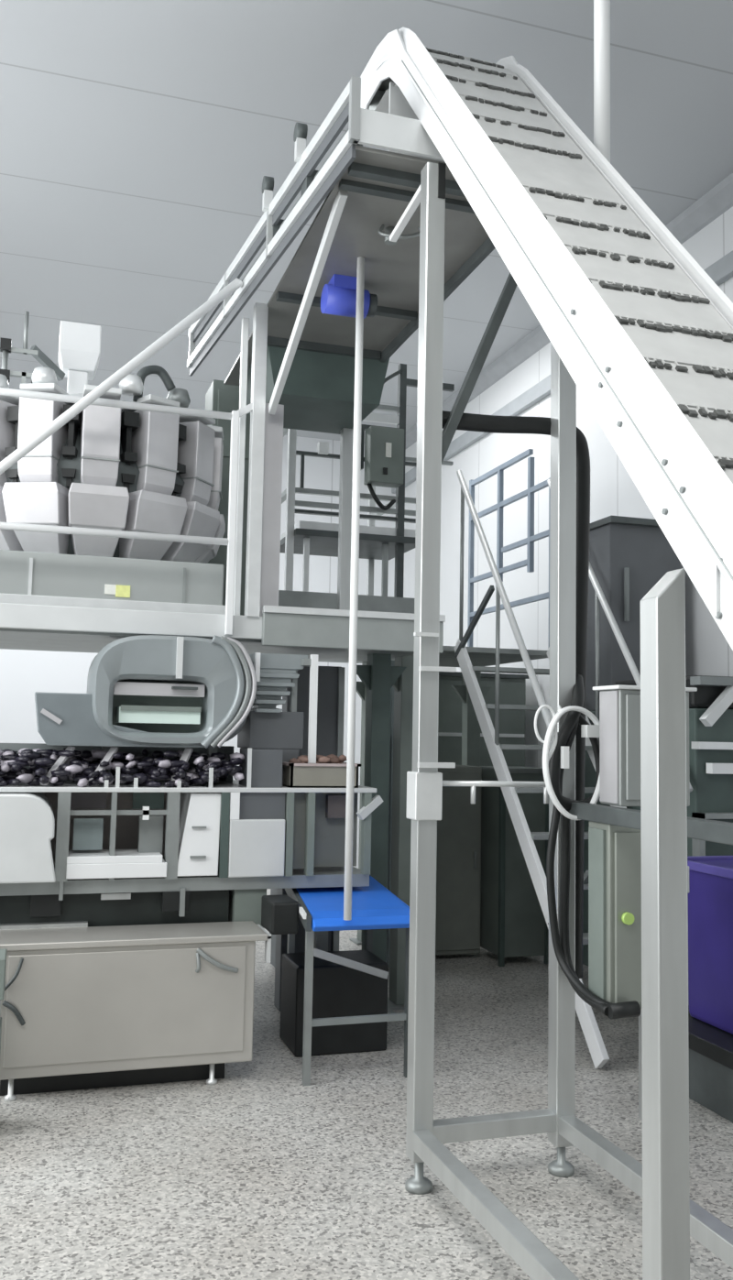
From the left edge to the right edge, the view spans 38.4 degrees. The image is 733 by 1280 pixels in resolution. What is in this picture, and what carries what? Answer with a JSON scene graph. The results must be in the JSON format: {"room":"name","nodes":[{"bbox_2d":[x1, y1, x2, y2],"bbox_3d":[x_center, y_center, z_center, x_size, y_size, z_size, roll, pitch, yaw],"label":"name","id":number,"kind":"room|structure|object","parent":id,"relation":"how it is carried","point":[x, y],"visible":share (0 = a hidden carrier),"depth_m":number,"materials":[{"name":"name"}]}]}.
{"room":"factory floor","nodes":[
{"label":"factory floor","id":0,"kind":"room"},
{"bbox_2d":[0,435,395,868],"bbox_3d":[-4.749,-0.086,9.710,10.720,4.500,0.100,3,-5,-17],"label":"wall","id":1,"kind":"structure","parent":0,"point":[23,672],"depth_m":10.98,"materials":[{"name":"white paint"}]},
{"bbox_2d":[0,0,732,442],"bbox_3d":[-2.511,-2.948,2.973,10.720,0.100,14.700,3,-5,-17],"label":"ceiling","id":2,"kind":"structure","parent":0,"point":[139,139],"depth_m":5.43,"materials":[{"name":"white paint"}]},
{"bbox_2d":[593,0,610,163],"bbox_3d":[0.797,-2.180,3.567,0.120,1.200,0.120,3,-5,-17],"label":"ceiling pipe","id":3,"kind":"object","parent":2,"relation":"hanging from","point":[601,7],"visible":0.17,"depth_m":3.52,"materials":[{"name":"white plastic"}]},
{"bbox_2d":[0,888,732,1279],"bbox_3d":[-2.631,1.627,2.506,10.620,0.100,14.600,3,-5,-17],"label":"floor","id":4,"kind":"structure","parent":0,"point":[257,1173],"depth_m":3.43,"materials":[{"name":"stone"}]},
{"bbox_2d":[0,948,6,1052],"bbox_3d":[-1.396,1.401,3.662,0.245,0.600,0.180,3,-5,-17],"label":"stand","id":5,"kind":"object","parent":4,"relation":"on","point":[3,952],"visible":1,"depth_m":3.63,"materials":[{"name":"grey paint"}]},
{"bbox_2d":[0,920,271,1101],"bbox_3d":[-0.931,1.466,4.212,1.045,0.585,0.324,3,-5,-17],"label":"base cabinet","id":6,"kind":"object","parent":4,"relation":"on","point":[89,1007],"visible":0.98,"depth_m":4.09,"materials":[{"name":"metal"}]},
{"bbox_2d":[0,743,382,951],"bbox_3d":[-0.990,1.137,4.701,2.014,1.325,0.790,3,-5,-17],"label":"machine","id":7,"kind":"object","parent":4,"relation":"on","point":[71,855],"visible":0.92,"depth_m":4.49,"materials":[{"name":"grey metal"}]},
{"bbox_2d":[0,748,244,787],"bbox_3d":[-1.249,0.548,4.581,1.415,0.157,0.512,3,-5,-17],"label":"heap","id":8,"kind":"object","parent":7,"relation":"on","point":[13,771],"visible":0.95,"depth_m":4.50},
{"bbox_2d":[34,634,256,783],"bbox_3d":[-0.992,0.310,4.701,0.936,0.662,0.418,3,-5,-17],"label":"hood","id":9,"kind":"object","parent":7,"relation":"on","point":[150,691],"visible":0.99,"depth_m":4.58,"materials":[{"name":"metal"}]},
{"bbox_2d":[142,806,149,820],"bbox_3d":[-0.930,0.728,4.438,0.025,0.055,0.030,3,-5,-17],"label":"lamp","id":10,"kind":"object","parent":7,"relation":"attached to","point":[145,809],"depth_m":4.42,"materials":[{"name":"white plastic"}]},
{"bbox_2d":[237,652,318,786],"bbox_3d":[-0.419,0.371,4.887,0.285,0.595,0.400,3,-5,-17],"label":"machine housing","id":11,"kind":"object","parent":7,"relation":"on","point":[265,727],"visible":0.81,"depth_m":4.77,"materials":[{"name":"metal"}]},
{"bbox_2d":[237,711,304,749],"bbox_3d":[-0.452,0.422,4.925,0.250,0.170,0.300,3,-5,-17],"label":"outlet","id":12,"kind":"object","parent":11,"relation":"attached to","point":[282,730],"depth_m":4.78,"materials":[{"name":"grey metal"}]},
{"bbox_2d":[282,754,361,787],"bbox_3d":[-0.229,0.594,4.823,0.330,0.147,0.320,3,-5,-17],"label":"crate","id":13,"kind":"object","parent":7,"relation":"on","point":[330,771],"visible":0.92,"depth_m":4.68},
{"bbox_2d":[283,765,358,787],"bbox_3d":[-0.229,0.618,4.821,0.310,0.100,0.300,3,-5,-17],"label":"tray","id":14,"kind":"object","parent":13,"relation":"on","point":[294,776],"depth_m":4.67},
{"bbox_2d":[269,888,277,967],"bbox_3d":[-0.361,1.211,6.109,0.260,1.390,0.580,3,-5,-17],"label":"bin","id":15,"kind":"object","parent":4,"relation":"on","point":[273,891],"visible":0.02,"depth_m":6.19,"materials":[{"name":"grey metal"}]},
{"bbox_2d":[0,602,547,1014],"bbox_3d":[-0.911,0.915,5.833,4.419,1.970,2.420,3,-5,-17],"label":"platform","id":16,"kind":"object","parent":4,"relation":"on","point":[383,638],"visible":0.61,"depth_m":5.34,"materials":[{"name":"grey metal"}]},
{"bbox_2d":[0,311,225,614],"bbox_3d":[-1.511,-0.848,5.504,1.562,1.560,1.404,3,-5,-17],"label":"multihead weigher","id":17,"kind":"object","parent":16,"relation":"on","point":[106,467],"visible":0.91,"depth_m":4.94,"materials":[{"name":"metal"}]},
{"bbox_2d":[0,278,243,474],"bbox_3d":[-1.323,-0.912,4.572,1.637,1.550,0.187,3,-5,-17],"label":"tube","id":18,"kind":"object","parent":16,"relation":"on","point":[224,293],"visible":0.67,"depth_m":4.58,"materials":[{"name":"white metal"}]},
{"bbox_2d":[0,387,252,635],"bbox_3d":[-1.479,-0.611,4.556,2.039,1.102,0.055,3,-5,-17],"label":"guard rail","id":19,"kind":"object","parent":16,"relation":"attached to","point":[230,541],"visible":1,"depth_m":4.75,"materials":[{"name":"white metal"}]},
{"bbox_2d":[205,379,250,615],"bbox_3d":[-0.807,-0.752,6.322,0.320,1.540,0.315,3,-5,-17],"label":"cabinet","id":20,"kind":"object","parent":16,"relation":"on","point":[220,397],"visible":0.25,"depth_m":6.19,"materials":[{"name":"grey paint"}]},
{"bbox_2d":[186,76,495,617],"bbox_3d":[-0.194,-1.019,4.843,0.975,1.835,2.636,3,-5,-17],"label":"support frame","id":21,"kind":"object","parent":16,"relation":"on","point":[296,364],"visible":0.75,"depth_m":4.74,"materials":[{"name":"metal"}]},
{"bbox_2d":[343,256,364,920],"bbox_3d":[-0.049,-0.246,4.308,0.033,2.727,0.033,3,-5,-17],"label":"vertical pole","id":22,"kind":"object","parent":21,"relation":"hanging from","point":[360,272],"visible":1,"depth_m":4.29,"materials":[{"name":"white plastic"}]},
{"bbox_2d":[278,363,454,613],"bbox_3d":[-0.072,-0.990,6.826,1.160,2.130,0.775,3,-5,-17],"label":"frame","id":23,"kind":"object","parent":16,"relation":"on","point":[385,457],"visible":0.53,"depth_m":6.52,"materials":[{"name":"metal"}]},
{"bbox_2d":[278,590,414,613],"bbox_3d":[-0.169,-0.200,6.749,1.000,0.100,0.700,3,-5,-17],"label":"shelf","id":24,"kind":"object","parent":23,"relation":"attached to","point":[304,598],"depth_m":6.38,"materials":[{"name":"metal"}]},
{"bbox_2d":[280,520,415,539],"bbox_3d":[-0.134,-0.661,6.840,0.760,0.065,0.580,3,-5,-17],"label":"shelf","id":25,"kind":"object","parent":23,"relation":"on","point":[399,530],"depth_m":6.58,"materials":[{"name":"metal"}]},
{"bbox_2d":[382,467,387,474],"bbox_3d":[0.116,-1.041,6.491,0.025,0.040,0.017,3,-5,-17],"label":"switch","id":26,"kind":"object","parent":23,"relation":"attached to","point":[385,469],"depth_m":6.48,"materials":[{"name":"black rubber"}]},
{"bbox_2d":[467,448,550,646],"bbox_3d":[0.980,-0.561,7.019,0.030,1.350,1.468,3,-5,-17],"label":"railing","id":27,"kind":"object","parent":16,"relation":"on","point":[531,489],"visible":0.68,"depth_m":7.15,"materials":[{"name":"metal"}]},
{"bbox_2d":[273,666,345,1011],"bbox_3d":[-0.293,1.006,5.453,0.300,1.745,0.140,3,-5,-17],"label":"machine part","id":28,"kind":"object","parent":4,"relation":"on","point":[331,679],"visible":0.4,"depth_m":5.46,"materials":[{"name":"metal"}]},
{"bbox_2d":[261,875,409,1086],"bbox_3d":[-0.164,1.451,4.605,0.630,0.715,0.875,3,-5,-17],"label":"conveyor","id":29,"kind":"object","parent":4,"relation":"on","point":[333,1002],"visible":0.82,"depth_m":4.58,"materials":[{"name":"metal"}]},
{"bbox_2d":[385,660,394,967],"bbox_3d":[0.215,1.045,6.489,0.310,1.810,0.430,3,-5,-17],"label":"tall cabinet","id":30,"kind":"object","parent":4,"relation":"on","point":[388,944],"visible":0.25,"depth_m":6.27,"materials":[{"name":"metal"}]},
{"bbox_2d":[435,764,481,955],"bbox_3d":[0.516,1.401,6.818,0.330,1.170,0.430,3,-5,-17],"label":"tall cabinet","id":31,"kind":"object","parent":4,"relation":"on","point":[458,853],"visible":0.56,"depth_m":6.63,"materials":[{"name":"metal"}]},
{"bbox_2d":[437,671,528,766],"bbox_3d":[0.690,1.188,7.953,0.900,1.860,0.550,3,-5,-17],"label":"storage cabinet","id":32,"kind":"object","parent":4,"relation":"on","point":[512,687],"visible":0.14,"depth_m":7.80,"materials":[{"name":"grey metal"}]},
{"bbox_2d":[479,765,548,966],"bbox_3d":[0.925,1.403,6.700,0.340,1.220,0.400,3,-5,-17],"label":"tall cabinet","id":33,"kind":"object","parent":4,"relation":"on","point":[513,923],"depth_m":6.53,"materials":[{"name":"grey metal"}]},
{"bbox_2d":[360,26,732,1279],"bbox_3d":[0.661,-0.411,2.843,0.638,4.145,3.247,3,-5,-17],"label":"conveyor","id":34,"kind":"object","parent":4,"relation":"on","point":[629,318],"depth_m":2.91,"materials":[{"name":"white metal"}]},
{"bbox_2d":[442,410,590,978],"bbox_3d":[0.490,0.170,3.544,0.582,1.905,0.060,3,-5,-17],"label":"cable conduit","id":35,"kind":"object","parent":34,"relation":"attached to","point":[468,421],"visible":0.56,"depth_m":3.61,"materials":[{"name":"black rubber"}]},
{"bbox_2d":[546,673,640,1019],"bbox_3d":[0.701,0.613,3.326,0.202,1.039,0.412,3,-5,-17],"label":"cable bundle","id":36,"kind":"object","parent":34,"relation":"hanging from","point":[566,733],"visible":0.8,"depth_m":3.38,"materials":[{"name":"rubber"}]},
{"bbox_2d":[588,820,688,1008],"bbox_3d":[0.843,0.844,3.260,0.285,0.555,0.158,3,-5,-17],"label":"electrical box","id":37,"kind":"object","parent":34,"relation":"attached to","point":[614,851],"visible":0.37,"depth_m":3.19,"materials":[{"name":"grey paint"}]},
{"bbox_2d":[592,684,697,806],"bbox_3d":[0.876,0.334,3.322,0.280,0.370,0.160,3,-5,-17],"label":"electrical box","id":38,"kind":"object","parent":34,"relation":"attached to","point":[619,705],"visible":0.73,"depth_m":3.24,"materials":[{"name":"white plastic"}]},
{"bbox_2d":[454,469,693,1069],"bbox_3d":[1.058,0.414,5.435,0.644,2.969,1.706,3,-5,-17],"label":"stair","id":39,"kind":"structure","parent":4,"relation":"on","point":[596,1047],"depth_m":5.59,"materials":[{"name":"grey metal"}]},
{"bbox_2d":[582,515,732,1009],"bbox_3d":[1.610,0.608,5.732,0.560,2.659,1.475,3,-5,-17],"label":"machine","id":40,"kind":"object","parent":4,"relation":"on","point":[629,556],"visible":0.34,"depth_m":5.89,"materials":[{"name":"green paint"}]},
{"bbox_2d":[585,515,680,711],"bbox_3d":[1.505,-0.133,6.178,0.500,1.109,0.580,3,-5,-17],"label":"hood","id":41,"kind":"object","parent":40,"relation":"attached to","point":[629,556],"depth_m":5.94,"materials":[{"name":"metal"}]},
{"bbox_2d":[638,865,689,1120],"bbox_3d":[1.114,1.315,3.958,0.200,0.920,0.060,3,-5,-17],"label":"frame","id":42,"kind":"object","parent":4,"relation":"on","point":[688,880],"visible":0.18,"depth_m":3.91,"materials":[{"name":"metal"}]},
{"bbox_2d":[688,1010,732,1122],"bbox_3d":[1.609,1.679,4.216,0.750,0.260,0.590,3,-5,-17],"label":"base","id":43,"kind":"object","parent":4,"relation":"on","point":[710,1047],"visible":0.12,"depth_m":4.01,"materials":[{"name":"grey metal"}]},
{"bbox_2d":[687,855,732,1034],"bbox_3d":[1.643,1.229,4.258,0.638,0.645,0.538,3,-5,-17],"label":"bin","id":44,"kind":"object","parent":43,"relation":"on","point":[710,896],"visible":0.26,"depth_m":4.20,"materials":[{"name":"plastic"}]},
{"bbox_2d":[393,206,732,767],"bbox_3d":[2.524,-0.424,4.305,0.100,4.500,14.600,3,-5,-17],"label":"wall","id":45,"kind":"structure","parent":0,"point":[613,492],"depth_m":8.28,"materials":[{"name":"white paint"}]},
{"bbox_2d":[391,250,732,493],"bbox_3d":[2.487,-2.211,4.440,0.050,0.120,14.600,3,-5,-17],"label":"trim","id":46,"kind":"structure","parent":45,"relation":"attached to","point":[721,270],"depth_m":8.31,"materials":[{"name":"white paint"}]},
{"bbox_2d":[405,172,732,448],"bbox_3d":[2.470,-2.615,4.468,0.100,0.110,14.600,3,-5,-17],"label":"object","id":47,"kind":"structure","parent":45,"relation":"attached to","point":[718,200],"depth_m":7.99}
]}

